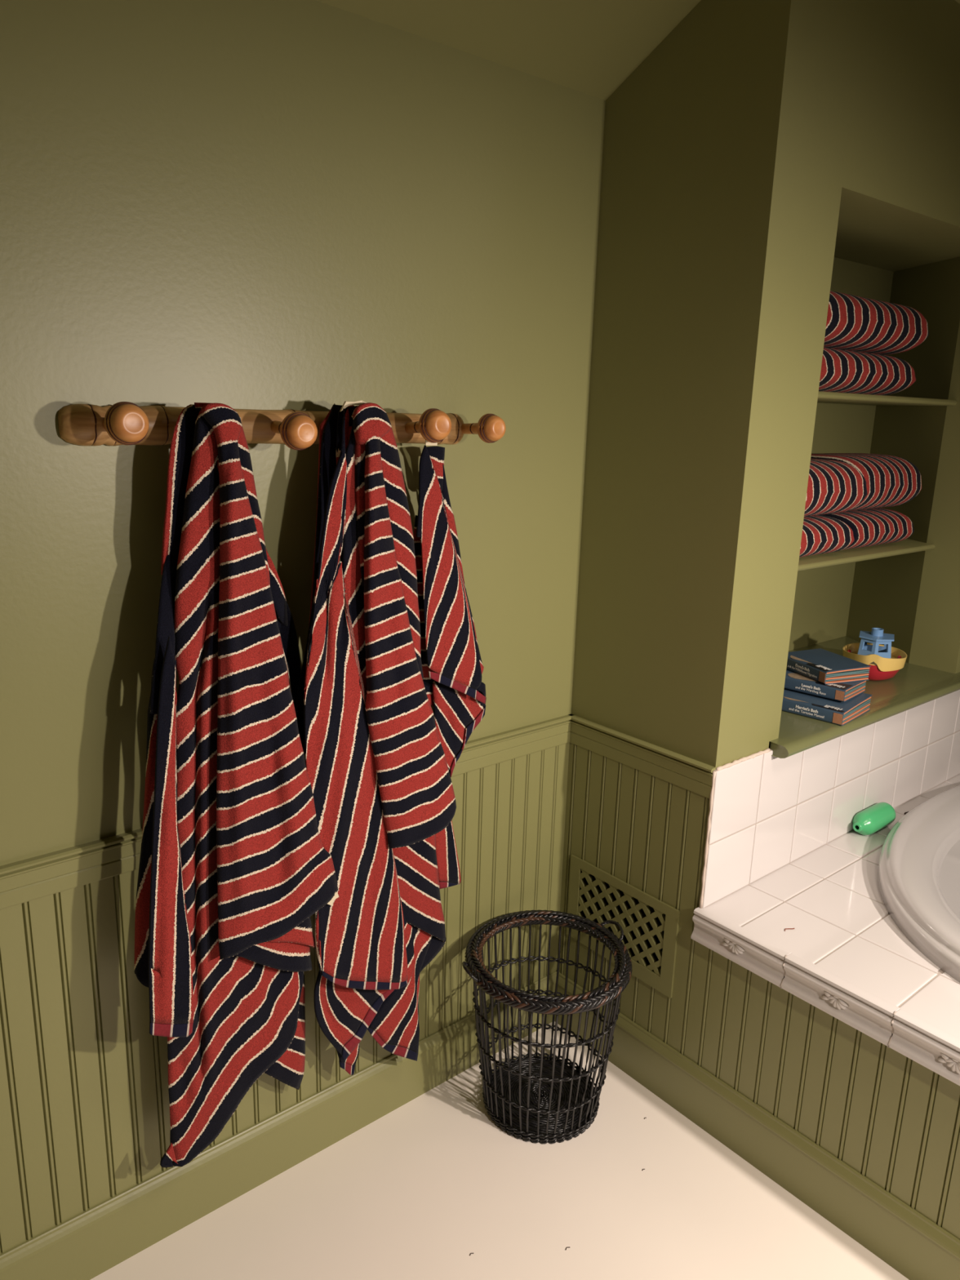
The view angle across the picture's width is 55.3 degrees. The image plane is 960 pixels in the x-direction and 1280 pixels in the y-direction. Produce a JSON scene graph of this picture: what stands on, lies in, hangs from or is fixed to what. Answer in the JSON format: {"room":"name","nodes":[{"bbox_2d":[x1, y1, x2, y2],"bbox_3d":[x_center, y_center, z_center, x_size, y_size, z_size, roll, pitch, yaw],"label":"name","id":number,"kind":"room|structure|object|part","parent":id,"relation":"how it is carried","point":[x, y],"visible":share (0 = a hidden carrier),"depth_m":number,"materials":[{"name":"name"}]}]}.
{"room":"bathroom","nodes":[
{"label":"bathroom","id":0,"kind":"room"},
{"bbox_2d":[0,0,605,866],"bbox_3d":[-0.959,0.123,1.504,3.100,2.483,0.100,-10,18,-39],"label":"wall","id":1,"kind":"structure","parent":0,"point":[300,205],"depth_m":1.69,"materials":[{"name":"green paint"}]},
{"bbox_2d":[0,970,556,1279],"bbox_3d":[-0.954,1.262,1.744,3.100,0.158,0.022,-10,18,-39],"label":"baseboard","id":2,"kind":"structure","parent":1,"relation":"attached to","point":[90,1243],"depth_m":2.08,"materials":[{"name":"green paint"}]},
{"bbox_2d":[57,401,506,450],"bbox_3d":[-0.318,-0.405,1.744,0.875,0.082,0.152,-10,18,-39],"label":"peg rail","id":3,"kind":"object","parent":1,"relation":"attached to","point":[121,423],"visible":0.69,"depth_m":1.66,"materials":[{"name":"brown wood"}]},
{"bbox_3d":[-0.591,-0.356,1.503,0.069,0.069,0.128,-10,18,-39],"label":"knob","id":4,"kind":"part","parent":3,"relation":"part of","materials":[{"name":"brown wood"}]},
{"bbox_2d":[133,402,338,1167],"bbox_3d":[-0.475,0.327,1.767,0.421,1.519,0.142,-10,18,-39],"label":"bath towel","id":5,"kind":"object","parent":3,"relation":"hanging from","point":[235,866],"visible":1,"depth_m":1.70,"materials":[{"name":"red fabric"}]},
{"bbox_3d":[-0.353,-0.389,1.701,0.069,0.069,0.128,-10,18,-39],"label":"knob","id":6,"kind":"part","parent":3,"relation":"part of","materials":[{"name":"brown wood"}]},
{"bbox_2d":[296,400,461,1075],"bbox_3d":[-0.188,0.296,2.011,0.474,1.587,0.148,-10,18,-39],"label":"bath towel","id":7,"kind":"object","parent":3,"relation":"hanging from","point":[377,768],"visible":1,"depth_m":1.91,"materials":[{"name":"red fabric"}]},
{"bbox_3d":[-0.114,-0.444,1.894,0.069,0.069,0.129,-10,18,-39],"label":"knob","id":8,"kind":"part","parent":3,"relation":"part of","materials":[{"name":"brown wood"}]},
{"bbox_2d":[413,440,486,777],"bbox_3d":[-0.062,-0.054,2.079,0.238,0.827,0.064,-10,18,-39],"label":"hand towel","id":9,"kind":"object","parent":3,"relation":"hanging from","point":[449,646],"visible":0.96,"depth_m":2.04,"materials":[{"name":"red fabric"}]},
{"bbox_3d":[0.001,-0.461,1.990,0.062,0.062,0.128,-10,18,-39],"label":"knob","id":10,"kind":"part","parent":3,"relation":"part of","materials":[{"name":"brown wood"}]},
{"bbox_2d":[0,742,569,1254],"bbox_3d":[-0.946,0.853,1.645,3.100,0.800,0.006,-10,18,-39],"label":"wainscoting","id":11,"kind":"structure","parent":1,"relation":"attached to","point":[85,1106],"depth_m":1.84,"materials":[{"name":"green paint"}]},
{"bbox_2d":[0,713,573,909],"bbox_3d":[-0.931,0.454,1.541,3.100,0.078,0.018,-10,18,-39],"label":"trim","id":12,"kind":"structure","parent":1,"relation":"attached to","point":[24,881],"depth_m":1.73,"materials":[{"name":"green paint"}]},
{"bbox_2d":[90,1021,908,1279],"bbox_3d":[1.355,1.612,1.160,5.800,0.100,4.200,-10,18,-39],"label":"floor","id":13,"kind":"structure","parent":0,"point":[432,1183],"depth_m":2.06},
{"bbox_2d":[462,909,632,1144],"bbox_3d":[0.169,0.990,2.354,0.445,0.450,0.413,-10,18,-39],"label":"wicker basket","id":14,"kind":"object","parent":13,"relation":"on","point":[512,1093],"visible":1,"depth_m":2.31,"materials":[{"name":"black wicker"}]},
{"bbox_3d":[-0.028,0.800,2.221,0.025,0.027,0.078,-4,15,-21],"label":"handle","id":15,"kind":"part","parent":14,"relation":"part of","materials":[{"name":"black wicker"}]},
{"bbox_3d":[0.352,0.761,2.415,0.028,0.029,0.088,-8,17,-32],"label":"handle","id":16,"kind":"part","parent":14,"relation":"part of","materials":[{"name":"black wicker"}]},
{"bbox_2d":[315,0,959,100],"bbox_3d":[1.438,-1.154,0.459,5.800,0.790,4.200,-10,18,-39],"label":"ceiling","id":17,"kind":"structure","parent":0,"point":[590,47],"depth_m":1.89,"materials":[{"name":"green paint"}]},
{"bbox_2d":[571,0,959,767],"bbox_3d":[1.446,-0.351,3.085,2.700,2.765,0.481,-10,18,-39],"label":"wall","id":18,"kind":"structure","parent":0,"point":[766,159],"depth_m":2.13,"materials":[{"name":"green paint"}]},
{"bbox_2d":[566,854,679,998],"bbox_3d":[0.424,0.754,2.507,0.132,0.249,0.375,-10,18,-39],"label":"air vent","id":19,"kind":"object","parent":18,"relation":"in","point":[649,925],"visible":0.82,"depth_m":2.44,"materials":[{"name":"green paint"}]},
{"bbox_2d":[569,714,715,798],"bbox_3d":[0.396,0.291,2.342,0.018,0.078,0.477,-10,18,-39],"label":"trim","id":20,"kind":"structure","parent":18,"relation":"attached to","point":[694,775],"depth_m":2.32,"materials":[{"name":"green paint"}]},
{"bbox_2d":[554,970,959,1279],"bbox_3d":[1.053,1.317,1.763,0.022,0.158,2.600,-10,18,-39],"label":"baseboard","id":21,"kind":"structure","parent":18,"relation":"attached to","point":[912,1244],"depth_m":2.14,"materials":[{"name":"green paint"}]},
{"bbox_2d":[556,742,959,1239],"bbox_3d":[1.070,0.908,1.664,0.006,0.800,2.600,-10,18,-39],"label":"wainscoting","id":22,"kind":"structure","parent":18,"relation":"attached to","point":[890,1117],"depth_m":2.19,"materials":[{"name":"green paint"}]},
{"bbox_2d":[699,689,959,908],"bbox_3d":[1.543,0.302,3.020,2.613,0.371,0.013,-10,18,-39],"label":"tile backsplash","id":23,"kind":"structure","parent":18,"relation":"attached to","point":[767,812],"depth_m":2.50,"materials":[{"name":"beige tile"}]},
{"bbox_2d":[768,635,959,758],"bbox_3d":[1.068,0.142,2.853,1.252,0.034,0.535,-10,18,-39],"label":"sill","id":24,"kind":"structure","parent":18,"relation":"attached to","point":[913,686],"depth_m":2.67,"materials":[{"name":"green paint"}]},
{"bbox_2d":[781,688,872,725],"bbox_3d":[0.948,0.171,2.562,0.215,0.045,0.200,14,19,41],"label":"book","id":25,"kind":"object","parent":24,"relation":"on","point":[819,708],"visible":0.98,"depth_m":2.50,"materials":[{"name":"blue paper"}]},
{"bbox_2d":[783,696,808,702],"bbox_3d":[0.884,0.162,2.529,0.066,0.001,0.107,-10,18,-39],"label":"print","id":26,"kind":"object","parent":25,"relation":"on","point":[784,696],"depth_m":2.52},
{"bbox_2d":[788,708,822,717],"bbox_3d":[0.886,0.197,2.488,0.099,0.007,0.001,14,19,41],"label":"print","id":27,"kind":"object","parent":25,"relation":"on","point":[809,713],"depth_m":2.48,"materials":[{"name":"white"}]},
{"bbox_2d":[795,705,817,713],"bbox_3d":[0.886,0.187,2.485,0.062,0.009,0.001,14,19,41],"label":"print","id":28,"kind":"object","parent":25,"relation":"on","point":[799,708],"depth_m":2.49,"materials":[{"name":"white"}]},
{"bbox_2d":[784,669,866,702],"bbox_3d":[0.962,0.120,2.595,0.205,0.036,0.156,14,19,41],"label":"book","id":29,"kind":"object","parent":25,"relation":"on","point":[844,691],"visible":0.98,"depth_m":2.53,"materials":[{"name":"blue paper"}]},
{"bbox_2d":[787,672,817,681],"bbox_3d":[0.914,0.105,2.575,0.066,0.001,0.102,-10,18,-39],"label":"print","id":30,"kind":"object","parent":29,"relation":"on","point":[793,675],"depth_m":2.58},
{"bbox_2d":[795,686,825,694],"bbox_3d":[0.914,0.141,2.536,0.086,0.009,0.001,14,19,41],"label":"print","id":31,"kind":"object","parent":29,"relation":"on","point":[809,690],"depth_m":2.53,"materials":[{"name":"white"}]},
{"bbox_2d":[801,683,820,690],"bbox_3d":[0.915,0.130,2.533,0.053,0.008,0.001,14,19,41],"label":"print","id":32,"kind":"object","parent":29,"relation":"on","point":[805,686],"depth_m":2.53,"materials":[{"name":"white"}]},
{"bbox_2d":[786,648,871,684],"bbox_3d":[0.980,0.074,2.623,0.159,0.041,0.200,-4,15,-21],"label":"book","id":33,"kind":"object","parent":29,"relation":"on","point":[825,667],"visible":0.98,"depth_m":2.57,"materials":[{"name":"blue paper"}]},
{"bbox_2d":[790,655,812,663],"bbox_3d":[0.935,0.054,2.627,0.065,0.001,0.096,-10,18,-39],"label":"print","id":34,"kind":"object","parent":33,"relation":"on","point":[793,657],"depth_m":2.62},
{"bbox_2d":[795,663,808,671],"bbox_3d":[0.910,0.078,2.586,0.001,0.009,0.056,-4,15,-21],"label":"print","id":35,"kind":"object","parent":33,"relation":"on","point":[798,667],"depth_m":2.59,"materials":[{"name":"white"}]},
{"bbox_2d":[787,665,817,677],"bbox_3d":[0.909,0.089,2.589,0.001,0.009,0.120,-4,15,-21],"label":"print","id":36,"kind":"object","parent":33,"relation":"on","point":[804,670],"depth_m":2.58,"materials":[{"name":"white"}]},
{"bbox_2d":[815,665,830,670],"bbox_3d":[0.952,0.077,2.538,0.019,0.001,0.045,-4,15,-21],"label":"print","id":37,"kind":"object","parent":33,"relation":"on","point":[817,667],"depth_m":2.54,"materials":[{"name":"white"}]},
{"bbox_2d":[826,684,844,687],"bbox_3d":[0.974,0.125,2.506,0.045,0.001,0.019,14,19,41],"label":"print","id":38,"kind":"object","parent":29,"relation":"on","point":[828,685],"depth_m":2.50,"materials":[{"name":"white"}]},
{"bbox_2d":[823,705,843,710],"bbox_3d":[0.947,0.182,2.457,0.045,0.001,0.019,14,19,41],"label":"print","id":39,"kind":"object","parent":25,"relation":"on","point":[825,707],"depth_m":2.45,"materials":[{"name":"white"}]},
{"bbox_2d":[842,627,906,680],"bbox_3d":[1.245,0.041,2.891,0.188,0.154,0.236,8,15,23],"label":"tugboat","id":40,"kind":"object","parent":24,"relation":"on","point":[885,660],"visible":0.89,"depth_m":2.84,"materials":[{"name":"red plastic"}]},
{"bbox_2d":[797,538,934,571],"bbox_3d":[1.038,-0.280,2.828,1.206,0.018,0.352,-10,18,-39],"label":"niche shelf","id":41,"kind":"object","parent":18,"relation":"attached to","point":[907,545],"visible":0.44,"depth_m":2.72,"materials":[{"name":"green paint"}]},
{"bbox_2d":[799,515,854,557],"bbox_3d":[0.841,-0.298,2.605,0.396,0.114,0.274,-10,18,-39],"label":"folded towel","id":42,"kind":"object","parent":41,"relation":"on","point":[821,534],"visible":0.3,"depth_m":2.55,"materials":[{"name":"fabric"}]},
{"bbox_2d":[804,457,866,516],"bbox_3d":[0.856,-0.430,2.582,0.426,0.157,0.284,-10,18,-39],"label":"folded towel","id":43,"kind":"object","parent":42,"relation":"on","point":[833,486],"visible":0.34,"depth_m":2.52,"materials":[{"name":"fabric"}]},
{"bbox_2d":[820,507,914,550],"bbox_3d":[1.133,-0.353,2.859,0.394,0.114,0.274,-10,18,-39],"label":"folded towel","id":44,"kind":"object","parent":41,"relation":"on","point":[877,526],"visible":0.46,"depth_m":2.75,"materials":[{"name":"fabric"}]},
{"bbox_2d":[810,453,921,511],"bbox_3d":[1.135,-0.493,2.841,0.396,0.167,0.304,-10,18,-39],"label":"folded towel","id":45,"kind":"object","parent":44,"relation":"on","point":[891,481],"visible":0.5,"depth_m":2.73,"materials":[{"name":"fabric"}]},
{"bbox_2d":[817,391,956,405],"bbox_3d":[1.051,-0.717,2.717,1.206,0.018,0.352,-10,18,-39],"label":"niche shelf","id":46,"kind":"object","parent":18,"relation":"attached to","point":[823,397],"visible":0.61,"depth_m":2.62,"materials":[{"name":"green paint"}]},
{"bbox_2d":[818,347,915,395],"bbox_3d":[0.979,-0.762,2.603,0.581,0.120,0.264,-10,18,-39],"label":"folded towel","id":47,"kind":"object","parent":46,"relation":"on","point":[842,371],"visible":0.53,"depth_m":2.52,"materials":[{"name":"fabric"}]},
{"bbox_2d":[823,290,928,355],"bbox_3d":[1.004,-0.892,2.588,0.586,0.144,0.274,-10,18,-39],"label":"folded towel","id":48,"kind":"object","parent":47,"relation":"on","point":[854,322],"visible":0.54,"depth_m":2.49,"materials":[{"name":"fabric"}]},
{"bbox_3d":[1.233,1.161,1.554,0.026,0.573,2.124,-10,18,-39],"label":"wall","id":49,"kind":"structure","parent":0,"visible":0},
{"bbox_2d":[690,773,959,1085],"bbox_3d":[2.209,0.737,2.289,2.633,0.086,2.126,-10,18,-39],"label":"deck","id":50,"kind":"object","parent":49,"relation":"on","point":[845,956],"visible":0.94,"depth_m":2.12,"materials":[{"name":"white tile"}]},
{"bbox_3d":[0.611,0.721,2.162,0.030,0.082,0.249,-10,18,-39],"label":"edge moulding","id":51,"kind":"part","parent":50,"relation":"part of","materials":[{"name":"white tile"}]},
{"bbox_3d":[0.772,0.773,1.978,0.030,0.082,0.248,-10,18,-39],"label":"edge moulding","id":52,"kind":"part","parent":50,"relation":"part of","materials":[{"name":"white tile"}]},
{"bbox_2d":[852,802,895,835],"bbox_3d":[1.152,0.528,2.691,0.180,0.069,0.069,-10,18,-39],"label":"toy","id":53,"kind":"object","parent":50,"relation":"on","point":[878,815],"visible":1,"depth_m":2.66,"materials":[{"name":"green plastic"}]},
{"bbox_2d":[877,785,959,982],"bbox_3d":[1.755,0.809,2.437,1.700,0.444,1.200,-10,18,-39],"label":"bathtub","id":54,"kind":"object","parent":50,"relation":"in","point":[918,869],"visible":1,"depth_m":2.35,"materials":[{"name":"grey ceramic"}]},
{"bbox_3d":[0.933,0.824,1.793,0.030,0.082,0.248,-10,18,-39],"label":"edge moulding","id":55,"kind":"part","parent":50,"relation":"part of","materials":[{"name":"white tile"}]}
]}

